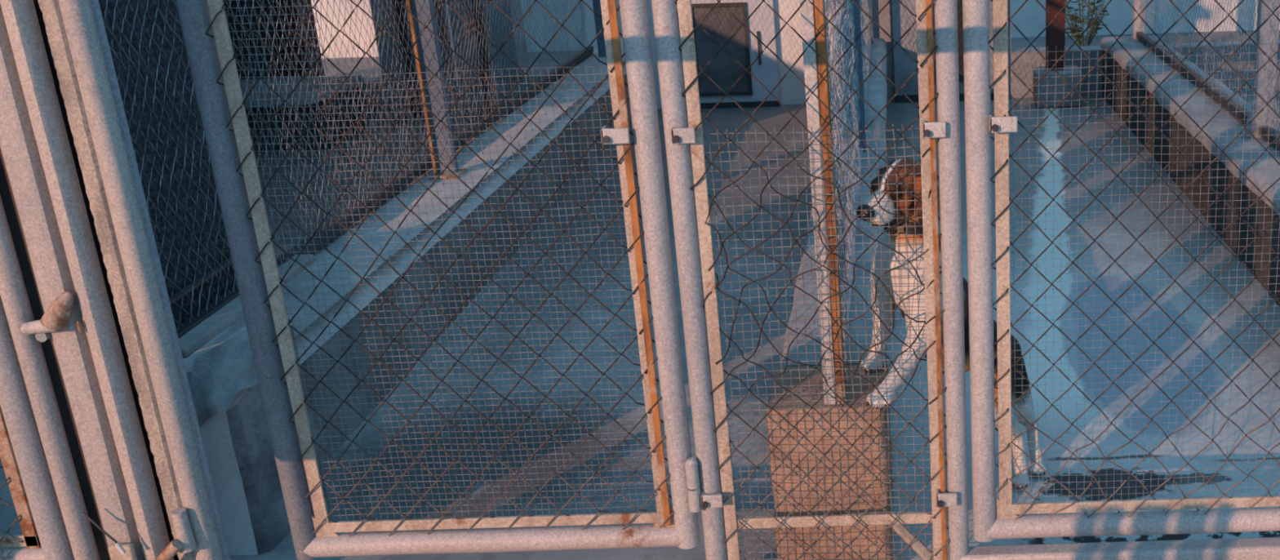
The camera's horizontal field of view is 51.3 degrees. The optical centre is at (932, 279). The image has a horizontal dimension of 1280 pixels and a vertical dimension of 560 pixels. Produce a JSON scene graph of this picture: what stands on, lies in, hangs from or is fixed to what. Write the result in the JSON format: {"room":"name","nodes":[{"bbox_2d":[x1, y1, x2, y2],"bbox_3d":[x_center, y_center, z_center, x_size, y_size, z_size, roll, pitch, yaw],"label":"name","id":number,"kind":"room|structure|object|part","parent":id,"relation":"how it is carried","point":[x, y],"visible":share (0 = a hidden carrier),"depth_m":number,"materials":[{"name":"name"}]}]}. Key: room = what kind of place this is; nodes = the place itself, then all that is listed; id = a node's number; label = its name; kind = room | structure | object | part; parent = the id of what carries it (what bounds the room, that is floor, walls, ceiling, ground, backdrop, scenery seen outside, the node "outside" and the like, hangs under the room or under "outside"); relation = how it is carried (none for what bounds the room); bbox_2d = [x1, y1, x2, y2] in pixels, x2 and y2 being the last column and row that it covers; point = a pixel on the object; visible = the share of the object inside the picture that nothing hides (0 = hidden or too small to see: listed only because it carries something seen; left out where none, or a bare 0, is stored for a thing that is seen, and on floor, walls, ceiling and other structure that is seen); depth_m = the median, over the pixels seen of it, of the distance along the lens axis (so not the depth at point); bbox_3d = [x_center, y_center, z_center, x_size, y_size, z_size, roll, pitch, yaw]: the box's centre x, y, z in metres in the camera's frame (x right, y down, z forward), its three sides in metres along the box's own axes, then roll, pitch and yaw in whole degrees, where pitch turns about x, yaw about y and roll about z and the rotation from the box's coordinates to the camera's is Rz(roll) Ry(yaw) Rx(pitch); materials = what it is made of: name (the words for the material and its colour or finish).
{"room":"dog kennel","nodes":[
{"label":"dog kennel","id":0,"kind":"room"},
{"bbox_2d":[229,38,631,467],"bbox_3d":[-1.772,-0.488,5.498,0.330,0.349,5.200,-2,19,-1],"label":"wall","id":1,"kind":"structure","parent":0,"point":[590,60],"depth_m":4.13,"materials":[{"name":"grey concrete"}]},
{"bbox_2d":[100,0,606,338],"bbox_3d":[-1.835,-1.397,4.706,0.169,1.904,4.938,-2,19,-1],"label":"fence","id":2,"kind":"object","parent":1,"relation":"on","point":[427,50],"visible":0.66,"depth_m":4.34,"materials":[{"name":"metal"}]},
{"bbox_2d":[98,0,262,327],"bbox_3d":[-1.886,-0.563,2.959,0.053,1.471,0.920,-2,19,-1],"label":"wire mesh","id":3,"kind":"object","parent":2,"relation":"hanging from","point":[180,278],"visible":0.23,"depth_m":3.17,"materials":[{"name":"wire mesh"},{"name":"dark steel"}]},
{"bbox_3d":[-1.855,0.033,3.165,0.026,0.027,0.920,-2,19,-1],"label":"rod","id":4,"kind":"part","parent":3,"relation":"part of","materials":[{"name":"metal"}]},
{"bbox_3d":[-1.789,-1.282,4.362,0.060,1.900,0.042,-2,19,-1],"label":"post","id":5,"kind":"part","parent":2,"relation":"part of","materials":[{"name":"grey metal"}]},
{"bbox_3d":[-1.762,-0.384,4.661,0.100,0.014,0.120,-2,19,-1],"label":"plate","id":6,"kind":"part","parent":2,"relation":"part of","materials":[{"name":"grey metal"}]},
{"bbox_3d":[-1.880,-2.167,6.943,0.060,1.900,0.042,-2,19,-1],"label":"post","id":7,"kind":"part","parent":2,"relation":"part of","materials":[{"name":"grey metal"}]},
{"bbox_2d":[0,29,1279,559],"bbox_3d":[-0.506,-0.198,5.235,11.000,0.100,13.500,-2,19,0],"label":"floor","id":8,"kind":"structure","parent":0,"point":[730,119],"depth_m":3.86,"materials":[{"name":"grey concrete"}]},
{"bbox_2d":[0,195,100,559],"bbox_3d":[-1.715,-0.210,2.300,0.041,1.900,0.041,-2,19,0],"label":"fence post","id":9,"kind":"object","parent":8,"relation":"on","point":[13,291],"visible":1,"depth_m":2.44,"materials":[{"name":"metal"}]},
{"bbox_2d":[0,295,75,559],"bbox_3d":[-2.152,-0.219,2.304,0.811,1.702,0.057,-2,19,0],"label":"gate","id":10,"kind":"object","parent":9,"relation":"attached to","point":[54,544],"visible":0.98,"depth_m":2.50,"materials":[{"name":"metal"}]},
{"bbox_3d":[-2.130,0.565,2.573,0.760,0.044,0.044,-2,19,0],"label":"rail","id":11,"kind":"part","parent":10,"relation":"part of","materials":[{"name":"metal"}]},
{"bbox_2d":[0,0,173,559],"bbox_3d":[-1.623,-0.207,2.282,0.141,1.900,0.072,-2,19,0],"label":"gate","id":12,"kind":"object","parent":8,"relation":"on","point":[35,146],"depth_m":2.36,"materials":[{"name":"metal"}]},
{"bbox_2d":[0,0,178,559],"bbox_3d":[-1.625,-0.233,2.357,0.235,1.900,0.010,-2,19,0],"label":"metal post","id":13,"kind":"object","parent":8,"relation":"on","point":[6,191],"visible":0.02,"depth_m":2.47,"materials":[{"name":"metal"}]},
{"bbox_2d":[37,0,195,559],"bbox_3d":[-1.514,-0.220,2.310,0.038,1.900,0.040,-2,19,0],"label":"metal post","id":14,"kind":"object","parent":8,"relation":"on","point":[55,31],"visible":0.62,"depth_m":2.35,"materials":[{"name":"metal"}]},
{"bbox_2d":[57,0,231,559],"bbox_3d":[-1.468,-0.218,2.300,0.051,1.900,0.039,-2,19,0],"label":"pipe","id":15,"kind":"object","parent":8,"relation":"on","point":[83,22],"visible":0.98,"depth_m":2.36,"materials":[{"name":"metal"}]},
{"bbox_2d":[81,507,196,559],"bbox_3d":[-1.546,0.527,2.511,0.191,0.179,0.049,-2,19,0],"label":"latch","id":16,"kind":"object","parent":15,"relation":"attached to","point":[184,542],"visible":1,"depth_m":2.50,"materials":[{"name":"paint"}]},
{"bbox_2d":[178,253,326,555],"bbox_3d":[-1.547,0.275,3.023,0.168,0.502,0.651,-2,19,0],"label":"wall","id":17,"kind":"structure","parent":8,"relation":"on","point":[237,442],"depth_m":2.79,"materials":[{"name":"grey concrete"}]},
{"bbox_2d":[189,317,275,428],"bbox_3d":[-1.452,0.194,2.659,0.175,0.234,0.165,-2,19,0],"label":"plaster render","id":18,"kind":"object","parent":17,"relation":"attached to","point":[221,375],"visible":0.72,"depth_m":2.63,"materials":[{"name":"grey paint"}]},
{"bbox_2d":[240,75,367,152],"bbox_3d":[-3.743,-0.876,6.872,1.170,0.300,0.640,-2,19,0],"label":"platform","id":19,"kind":"object","parent":8,"relation":"on","point":[296,135],"visible":0.3,"depth_m":6.70,"materials":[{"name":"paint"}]},
{"bbox_2d":[651,0,727,559],"bbox_3d":[-0.461,-0.275,2.301,0.043,1.950,0.043,-2,19,0],"label":"fence post","id":20,"kind":"object","parent":8,"relation":"on","point":[664,12],"visible":0.97,"depth_m":2.37,"materials":[{"name":"metal"}]},
{"bbox_2d":[175,0,702,559],"bbox_3d":[-0.883,-0.280,2.285,0.838,1.753,0.066,-2,19,0],"label":"gate","id":21,"kind":"object","parent":20,"relation":"attached to","point":[313,535],"visible":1,"depth_m":2.40,"materials":[{"name":"metal"}]},
{"bbox_3d":[-0.873,0.523,2.571,0.774,0.048,0.046,-2,19,0],"label":"rail","id":22,"kind":"part","parent":21,"relation":"part of","materials":[{"name":"metal"}]},
{"bbox_2d":[671,0,957,559],"bbox_3d":[-0.221,-0.248,2.298,0.505,1.812,0.057,-2,19,0],"label":"gate","id":23,"kind":"object","parent":20,"relation":"attached to","point":[931,130],"visible":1,"depth_m":2.42,"materials":[{"name":"metal"}]},
{"bbox_2d":[765,364,893,559],"bbox_3d":[-0.207,0.403,2.709,0.242,0.389,0.236,-2,19,0],"label":"concrete block","id":24,"kind":"object","parent":8,"relation":"on","point":[803,373],"visible":0.65,"depth_m":2.59,"materials":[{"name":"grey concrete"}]},
{"bbox_2d":[800,0,846,405],"bbox_3d":[-0.216,-0.491,2.318,0.042,1.555,0.042,-2,19,0],"label":"fence post","id":25,"kind":"object","parent":24,"relation":"on","point":[812,21],"visible":0.77,"depth_m":2.40,"materials":[{"name":"metal"}]},
{"bbox_2d":[856,157,1046,489],"bbox_3d":[0.025,0.124,2.792,0.192,0.842,0.638,14,24,37],"label":"dog","id":26,"kind":"object","parent":8,"relation":"on","point":[1033,433],"visible":0.49,"depth_m":2.62},
{"bbox_2d":[1032,65,1082,108],"bbox_3d":[0.712,-1.102,7.295,0.260,0.200,0.240,-2,19,0],"label":"concrete footing","id":27,"kind":"object","parent":8,"relation":"on","point":[1057,90],"visible":0.9,"depth_m":7.19,"materials":[{"name":"grey concrete"}]},
{"bbox_2d":[1045,0,1065,70],"bbox_3d":[0.674,-2.047,6.970,0.104,1.800,0.060,-2,19,0],"label":"steel post","id":28,"kind":"object","parent":27,"relation":"on","point":[1055,34],"visible":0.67,"depth_m":7.17,"materials":[{"name":"red paint"}]},
{"bbox_2d":[1065,0,1109,46],"bbox_3d":[0.940,-1.497,7.816,0.359,0.595,0.277,-2,19,0],"label":"potted shrub","id":29,"kind":"object","parent":8,"relation":"on","point":[1074,30],"visible":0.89,"depth_m":7.78,"materials":[{"name":"green plant"}]},
{"bbox_2d":[933,0,1279,559],"bbox_3d":[0.569,-0.306,2.301,1.120,1.950,0.048,-2,19,0],"label":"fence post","id":30,"kind":"object","parent":8,"relation":"on","point":[945,11],"visible":1,"depth_m":2.46,"materials":[{"name":"metal"}]},
{"bbox_3d":[0.605,0.552,2.596,1.100,0.043,0.048,-2,19,0],"label":"rail","id":31,"kind":"part","parent":30,"relation":"part of","materials":[{"name":"metal"}]},
{"bbox_2d":[962,0,1279,542],"bbox_3d":[0.496,-0.319,2.286,0.876,1.758,0.066,-2,19,0],"label":"gate","id":32,"kind":"object","parent":30,"relation":"attached to","point":[993,518],"visible":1,"depth_m":2.42,"materials":[{"name":"metal"}]},
{"bbox_3d":[0.520,0.485,2.573,0.838,0.048,0.046,-2,19,0],"label":"rail","id":33,"kind":"part","parent":32,"relation":"part of","materials":[{"name":"metal"}]},
{"bbox_2d":[311,0,1279,57],"bbox_3d":[-0.843,-3.075,9.477,10.500,2.600,0.200,-2,19,0],"label":"wall","id":34,"kind":"structure","parent":0,"point":[1030,20],"depth_m":9.75,"materials":[{"name":"white paint"}]},
{"bbox_2d":[360,0,1279,117],"bbox_3d":[-0.863,-2.095,7.244,7.200,2.200,0.140,-2,19,0],"label":"wall","id":35,"kind":"structure","parent":0,"point":[1027,58],"depth_m":7.48,"materials":[{"name":"grey paint"}]},
{"bbox_2d":[222,0,292,79],"bbox_3d":[-4.098,-2.053,7.236,0.630,1.890,0.200,-2,19,0],"label":"pillar","id":36,"kind":"structure","parent":35,"relation":"on","point":[233,2],"depth_m":7.37,"materials":[{"name":"paint"}]},
{"bbox_2d":[277,0,324,77],"bbox_3d":[-3.694,-2.066,7.236,0.100,1.890,0.200,-2,19,0],"label":"pillar","id":37,"kind":"structure","parent":35,"relation":"on","point":[307,65],"depth_m":7.40,"materials":[{"name":"grey paint"}]},
{"bbox_2d":[369,0,454,81],"bbox_3d":[-3.044,-2.085,7.236,0.360,1.890,0.200,-2,19,0],"label":"pillar","id":38,"kind":"structure","parent":35,"relation":"on","point":[388,51],"depth_m":7.39,"materials":[{"name":"grey paint"}]},
{"bbox_2d":[394,0,422,117],"bbox_3d":[-3.033,-1.709,7.233,0.040,1.600,0.030,-2,19,0],"label":"drain pipe","id":39,"kind":"object","parent":38,"relation":"attached to","point":[398,11],"visible":0.6,"depth_m":7.36,"materials":[{"name":"metal"}]},
{"bbox_2d":[447,0,529,79],"bbox_3d":[-2.604,-2.098,7.236,0.360,1.890,0.200,-2,19,0],"label":"pillar","id":40,"kind":"structure","parent":35,"relation":"on","point":[487,26],"depth_m":7.38,"materials":[{"name":"grey paint"}]},
{"bbox_2d":[471,0,494,114],"bbox_3d":[-2.603,-1.722,7.233,0.040,1.600,0.030,-2,19,0],"label":"drain pipe","id":41,"kind":"object","parent":40,"relation":"attached to","point":[482,48],"visible":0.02,"depth_m":7.36,"materials":[{"name":"metal"}]},
{"bbox_2d":[691,0,780,108],"bbox_3d":[-1.184,-1.908,7.190,0.537,1.900,0.042,-2,19,0],"label":"door","id":42,"kind":"structure","parent":35,"relation":"in","point":[723,69],"depth_m":7.38,"materials":[{"name":"blue paint"}]},
{"bbox_3d":[-1.215,-1.326,7.381,0.284,0.491,0.006,-2,19,0],"label":"hatch panel","id":43,"kind":"part","parent":42,"relation":"part of","materials":[{"name":"grey metal"}]},
{"bbox_3d":[-1.215,-1.326,7.376,0.324,0.530,0.017,-2,19,0],"label":"hatch frame","id":44,"kind":"part","parent":42,"relation":"part of","materials":[{"name":"metal"}]},
{"bbox_2d":[891,0,994,102],"bbox_3d":[0.084,-1.946,7.190,0.655,1.900,0.042,-2,19,0],"label":"door","id":45,"kind":"structure","parent":35,"relation":"in","point":[904,66],"depth_m":7.39,"materials":[{"name":"grey paint"}]},
{"bbox_3d":[0.123,-1.395,7.367,0.310,0.500,0.017,-2,19,0],"label":"hatch panel","id":46,"kind":"part","parent":45,"relation":"part of","materials":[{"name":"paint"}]},
{"bbox_2d":[780,38,887,366],"bbox_3d":[-0.294,-0.417,5.100,0.244,0.388,4.810,-2,19,-1],"label":"wall","id":47,"kind":"structure","parent":0,"point":[877,97],"depth_m":3.40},
{"bbox_2d":[824,0,873,382],"bbox_3d":[-0.303,-1.452,4.601,0.078,1.900,4.913,-2,19,-1],"label":"fence","id":48,"kind":"object","parent":47,"relation":"on","point":[849,19],"visible":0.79,"depth_m":3.69,"materials":[{"name":"metal"}]},
{"bbox_3d":[-0.296,-1.368,4.359,0.060,1.900,0.042,-2,19,-1],"label":"post","id":49,"kind":"part","parent":48,"relation":"part of","materials":[{"name":"grey metal"}]},
{"bbox_3d":[-0.278,-0.564,4.910,0.036,0.020,4.880,-2,19,-1],"label":"rail","id":50,"kind":"part","parent":48,"relation":"part of","materials":[{"name":"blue metal"}]},
{"bbox_3d":[-0.384,-2.227,6.864,0.060,1.900,0.042,-2,19,-1],"label":"post","id":51,"kind":"part","parent":48,"relation":"part of","materials":[{"name":"grey metal"}]},
{"bbox_2d":[1100,35,1279,306],"bbox_3d":[1.235,-0.422,5.042,0.349,0.349,5.100,-2,19,-1],"label":"wall","id":52,"kind":"structure","parent":0,"point":[1155,104],"depth_m":5.19,"materials":[{"name":"grey concrete"}]},
{"bbox_2d":[1132,0,1279,151],"bbox_3d":[1.218,-1.585,4.981,0.170,1.900,4.360,-2,19,-1],"label":"fence","id":53,"kind":"object","parent":52,"relation":"on","point":[1268,31],"visible":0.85,"depth_m":5.03,"materials":[{"name":"metal"}]},
{"bbox_3d":[1.147,-2.268,6.971,0.060,1.900,0.042,-2,19,-1],"label":"post","id":54,"kind":"part","parent":53,"relation":"part of","materials":[{"name":"paint"}]},
{"bbox_3d":[1.232,-1.448,4.580,0.070,1.900,0.049,-2,19,-1],"label":"post","id":55,"kind":"part","parent":53,"relation":"part of","materials":[{"name":"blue metal"}]}
]}

